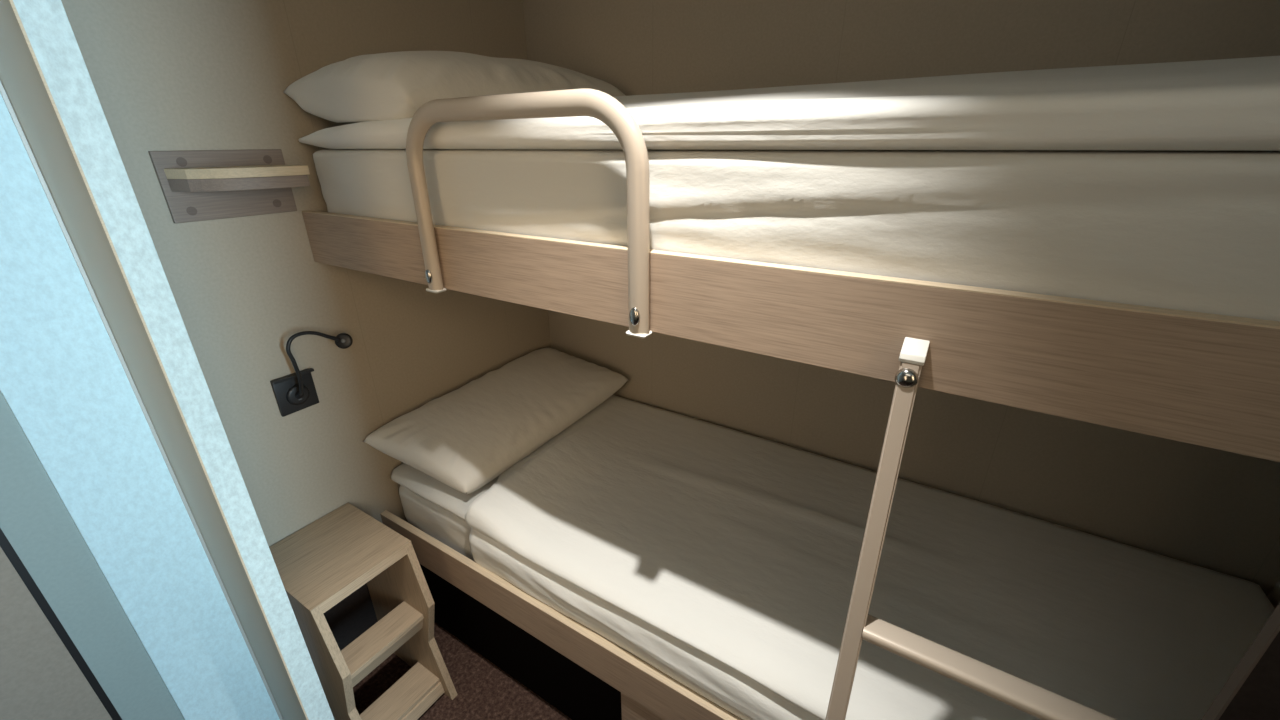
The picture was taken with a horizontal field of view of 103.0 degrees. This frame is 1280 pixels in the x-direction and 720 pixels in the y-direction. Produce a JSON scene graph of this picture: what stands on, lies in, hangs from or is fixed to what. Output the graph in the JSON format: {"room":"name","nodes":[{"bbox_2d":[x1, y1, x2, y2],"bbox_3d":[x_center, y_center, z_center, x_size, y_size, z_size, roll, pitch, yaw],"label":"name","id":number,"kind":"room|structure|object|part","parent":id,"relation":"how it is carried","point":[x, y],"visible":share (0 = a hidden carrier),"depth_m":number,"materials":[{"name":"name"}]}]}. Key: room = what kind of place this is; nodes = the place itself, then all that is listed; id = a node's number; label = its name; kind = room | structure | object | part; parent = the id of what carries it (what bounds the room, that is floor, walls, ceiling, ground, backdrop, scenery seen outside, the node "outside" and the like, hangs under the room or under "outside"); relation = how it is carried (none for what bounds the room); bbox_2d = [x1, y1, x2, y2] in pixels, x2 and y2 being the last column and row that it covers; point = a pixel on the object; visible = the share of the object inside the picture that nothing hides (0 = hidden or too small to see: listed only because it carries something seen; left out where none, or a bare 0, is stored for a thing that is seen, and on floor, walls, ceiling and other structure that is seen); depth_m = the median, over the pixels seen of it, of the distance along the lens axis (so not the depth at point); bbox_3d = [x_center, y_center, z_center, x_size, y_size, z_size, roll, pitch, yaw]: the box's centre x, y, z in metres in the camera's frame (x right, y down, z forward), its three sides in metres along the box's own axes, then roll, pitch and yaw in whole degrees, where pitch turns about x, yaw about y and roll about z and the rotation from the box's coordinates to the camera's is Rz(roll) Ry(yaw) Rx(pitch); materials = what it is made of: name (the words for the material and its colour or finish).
{"room":"sleeper train compartment","nodes":[
{"label":"sleeper train compartment","id":0,"kind":"room"},
{"bbox_2d":[0,93,279,719],"bbox_3d":[-1.425,0.319,0.164,0.074,2.235,1.894,14,27,30],"label":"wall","id":1,"kind":"structure","parent":0,"point":[64,381],"depth_m":0.87,"materials":[{"name":"paint"}]},
{"bbox_2d":[0,528,121,719],"bbox_3d":[-1.041,0.071,0.735,0.056,2.235,0.010,14,27,30],"label":"trim","id":2,"kind":"structure","parent":1,"relation":"attached to","point":[5,544],"depth_m":0.89,"materials":[{"name":"black plastic"}]},
{"bbox_2d":[0,391,184,719],"bbox_3d":[-1.019,0.058,0.766,0.058,2.235,0.070,14,27,30],"label":"door","id":3,"kind":"structure","parent":1,"relation":"in","point":[34,518],"depth_m":0.89,"materials":[{"name":"paint"}]},
{"bbox_2d":[0,80,282,719],"bbox_3d":[-0.887,0.009,0.876,0.004,2.235,0.005,14,27,30],"label":"trim","id":4,"kind":"structure","parent":1,"relation":"attached to","point":[2,90],"depth_m":0.87,"materials":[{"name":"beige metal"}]},
{"bbox_2d":[0,0,305,719],"bbox_3d":[-0.785,0.024,0.841,0.212,2.235,0.038,14,27,30],"label":"wall","id":5,"kind":"structure","parent":0,"point":[21,80],"depth_m":0.79,"materials":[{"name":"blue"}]},
{"bbox_2d":[9,0,333,719],"bbox_3d":[-0.694,0.046,0.787,0.004,2.235,0.042,14,27,30],"label":"trim","id":6,"kind":"structure","parent":5,"relation":"attached to","point":[46,24],"depth_m":0.73,"materials":[{"name":"white paint"}]},
{"bbox_2d":[0,0,550,715],"bbox_3d":[-0.693,-0.242,1.459,0.080,2.235,1.278,14,27,30],"label":"wall","id":7,"kind":"structure","parent":0,"point":[166,75],"depth_m":1.18,"materials":[{"name":"white paint"}]},
{"bbox_2d":[148,149,309,223],"bbox_3d":[-0.798,-0.352,1.025,0.124,0.130,0.225,14,27,30],"label":"wall shelf","id":8,"kind":"object","parent":7,"relation":"attached to","point":[196,185],"visible":1,"depth_m":1.01,"materials":[{"name":"brown wood"}]},
{"bbox_2d":[270,331,352,416],"bbox_3d":[-0.796,0.019,1.246,0.061,0.203,0.183,19,30,37],"label":"reading lamp","id":9,"kind":"object","parent":7,"relation":"attached to","point":[294,392],"visible":1,"depth_m":1.23,"materials":[{"name":"black plastic"}]},
{"bbox_3d":[-0.842,0.079,1.245,0.010,0.095,0.087,14,27,30],"label":"mounting plate","id":10,"kind":"part","parent":9,"relation":"part of","materials":[{"name":"black plastic"}]},
{"bbox_3d":[-0.790,0.003,1.241,0.046,0.170,0.118,16,28,33],"label":"gooseneck arm","id":11,"kind":"part","parent":9,"relation":"part of","materials":[{"name":"black plastic"}]},
{"bbox_2d":[353,622,571,719],"bbox_3d":[0.371,1.504,0.281,3.800,0.060,3.200,14,27,30],"label":"floor","id":12,"kind":"structure","parent":0,"point":[484,691],"depth_m":1.48,"materials":[{"name":"brown carpet"}]},
{"bbox_2d":[269,503,457,719],"bbox_3d":[-0.738,0.724,1.354,0.340,0.542,0.246,14,27,30],"label":"step stool","id":13,"kind":"object","parent":12,"relation":"on","point":[359,595],"visible":0.84,"depth_m":1.30,"materials":[{"name":"brown wood"}]},
{"bbox_3d":[-0.797,0.763,1.266,0.339,0.540,0.019,14,27,30],"label":"panel","id":14,"kind":"part","parent":13,"relation":"part of","materials":[{"name":"brown wood"}]},
{"bbox_3d":[-0.763,0.470,1.261,0.284,0.002,0.246,14,27,30],"label":"panel","id":15,"kind":"part","parent":13,"relation":"part of","materials":[{"name":"brown wood"}]},
{"bbox_3d":[-0.870,0.694,1.432,0.012,0.498,0.206,14,27,30],"label":"panel","id":16,"kind":"part","parent":13,"relation":"part of","materials":[{"name":"beige wood"}]},
{"bbox_3d":[-0.677,0.687,1.441,0.339,0.540,0.019,14,27,30],"label":"panel","id":17,"kind":"part","parent":13,"relation":"part of","materials":[{"name":"brown wood"}]},
{"bbox_2d":[380,510,742,719],"bbox_3d":[0.286,0.739,1.420,2.014,0.448,0.790,14,27,30],"label":"frame","id":18,"kind":"object","parent":12,"relation":"on","point":[581,673],"visible":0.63,"depth_m":1.32,"materials":[{"name":"brown wood"}]},
{"bbox_3d":[-0.382,0.789,1.461,0.865,0.333,0.015,14,27,30],"label":"recess panel","id":19,"kind":"part","parent":18,"relation":"part of","materials":[{"name":"black"}]},
{"bbox_2d":[399,485,648,663],"bbox_3d":[0.300,0.527,1.337,1.975,0.188,0.745,14,27,30],"label":"mattress","id":20,"kind":"object","parent":18,"relation":"on","point":[430,518],"visible":0.05,"depth_m":1.44,"materials":[{"name":"white fabric"}]},
{"bbox_2d":[391,463,498,519],"bbox_3d":[0.246,0.408,1.322,1.891,0.039,0.752,14,27,30],"label":"topper","id":21,"kind":"object","parent":20,"relation":"on","point":[429,488],"visible":0.05,"depth_m":1.42,"materials":[{"name":"white fabric"}]},
{"bbox_2d":[363,348,627,493],"bbox_3d":[-0.408,0.159,1.631,0.384,0.150,0.765,14,27,30],"label":"pillow","id":22,"kind":"object","parent":21,"relation":"on","point":[464,438],"visible":1,"depth_m":1.51,"materials":[{"name":"white fabric"}]},
{"bbox_2d":[465,395,1274,719],"bbox_3d":[0.395,0.476,1.223,1.693,0.187,0.762,14,27,30],"label":"duvet","id":23,"kind":"object","parent":21,"relation":"on","point":[724,560],"visible":0.96,"depth_m":1.10,"materials":[{"name":"white fabric"}]},
{"bbox_3d":[0.287,0.969,1.029,0.769,0.333,0.018,14,27,30],"label":"support panel","id":24,"kind":"part","parent":18,"relation":"part of","materials":[{"name":"brown wood"}]},
{"bbox_2d":[825,337,1116,719],"bbox_3d":[0.383,0.659,0.572,0.425,1.262,0.367,14,27,30],"label":"ladder","id":25,"kind":"object","parent":12,"relation":"on","point":[1041,703],"visible":1,"depth_m":0.57,"materials":[{"name":"beige metal"}]},
{"bbox_3d":[0.291,0.021,0.556,0.023,0.023,0.011,14,27,30],"label":"knob","id":26,"kind":"part","parent":25,"relation":"part of","materials":[{"name":"silver metal"}]},
{"bbox_2d":[523,0,1279,595],"bbox_3d":[0.541,-0.223,1.390,2.080,2.235,0.077,14,27,30],"label":"wall","id":27,"kind":"structure","parent":0,"point":[1213,509],"depth_m":1.23,"materials":[{"name":"beige paint"}]},
{"bbox_2d":[302,88,1279,461],"bbox_3d":[0.271,-0.305,0.959,2.014,0.328,0.818,14,27,30],"label":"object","id":28,"kind":"object","parent":27,"relation":"attached to","point":[1209,380],"visible":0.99,"depth_m":0.60,"materials":[{"name":"brown wood"}]},
{"bbox_3d":[-0.198,-0.239,0.805,0.497,0.322,0.023,14,27,30],"label":"guard rail","id":29,"kind":"part","parent":28,"relation":"part of","materials":[{"name":"beige metal"}]},
{"bbox_2d":[313,149,1279,321],"bbox_3d":[0.298,-0.289,0.973,1.965,0.216,0.769,14,27,30],"label":"mattress","id":30,"kind":"object","parent":28,"relation":"on","point":[1185,230],"visible":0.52,"depth_m":0.55,"materials":[{"name":"white fabric"}]},
{"bbox_2d":[299,56,1279,150],"bbox_3d":[0.283,-0.440,0.917,1.998,0.102,0.776,14,27,30],"label":"duvet","id":31,"kind":"object","parent":30,"relation":"on","point":[1233,104],"visible":0.82,"depth_m":0.54,"materials":[{"name":"white fabric"}]},
{"bbox_2d":[284,51,625,122],"bbox_3d":[-0.391,-0.673,1.272,0.422,0.160,0.743,14,27,30],"label":"pillow","id":32,"kind":"object","parent":31,"relation":"on","point":[389,85],"visible":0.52,"depth_m":1.02,"materials":[{"name":"white fabric"}]},
{"bbox_2d":[1219,631,1279,719],"bbox_3d":[0.901,0.253,0.275,0.713,2.235,0.016,14,27,30],"label":"wall","id":33,"kind":"structure","parent":0,"point":[1258,698],"depth_m":0.50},
{"bbox_2d":[1201,602,1279,719],"bbox_3d":[0.599,0.180,0.451,0.002,2.235,0.016,14,27,30],"label":"trim","id":34,"kind":"structure","parent":33,"relation":"attached to","point":[1271,628],"depth_m":0.50,"materials":[{"name":"brown"}]},
{"bbox_2d":[1267,577,1279,607],"bbox_3d":[1.163,0.130,0.557,0.060,2.235,0.786,14,27,30],"label":"wall","id":35,"kind":"structure","parent":0,"point":[1273,596],"depth_m":1.08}
]}

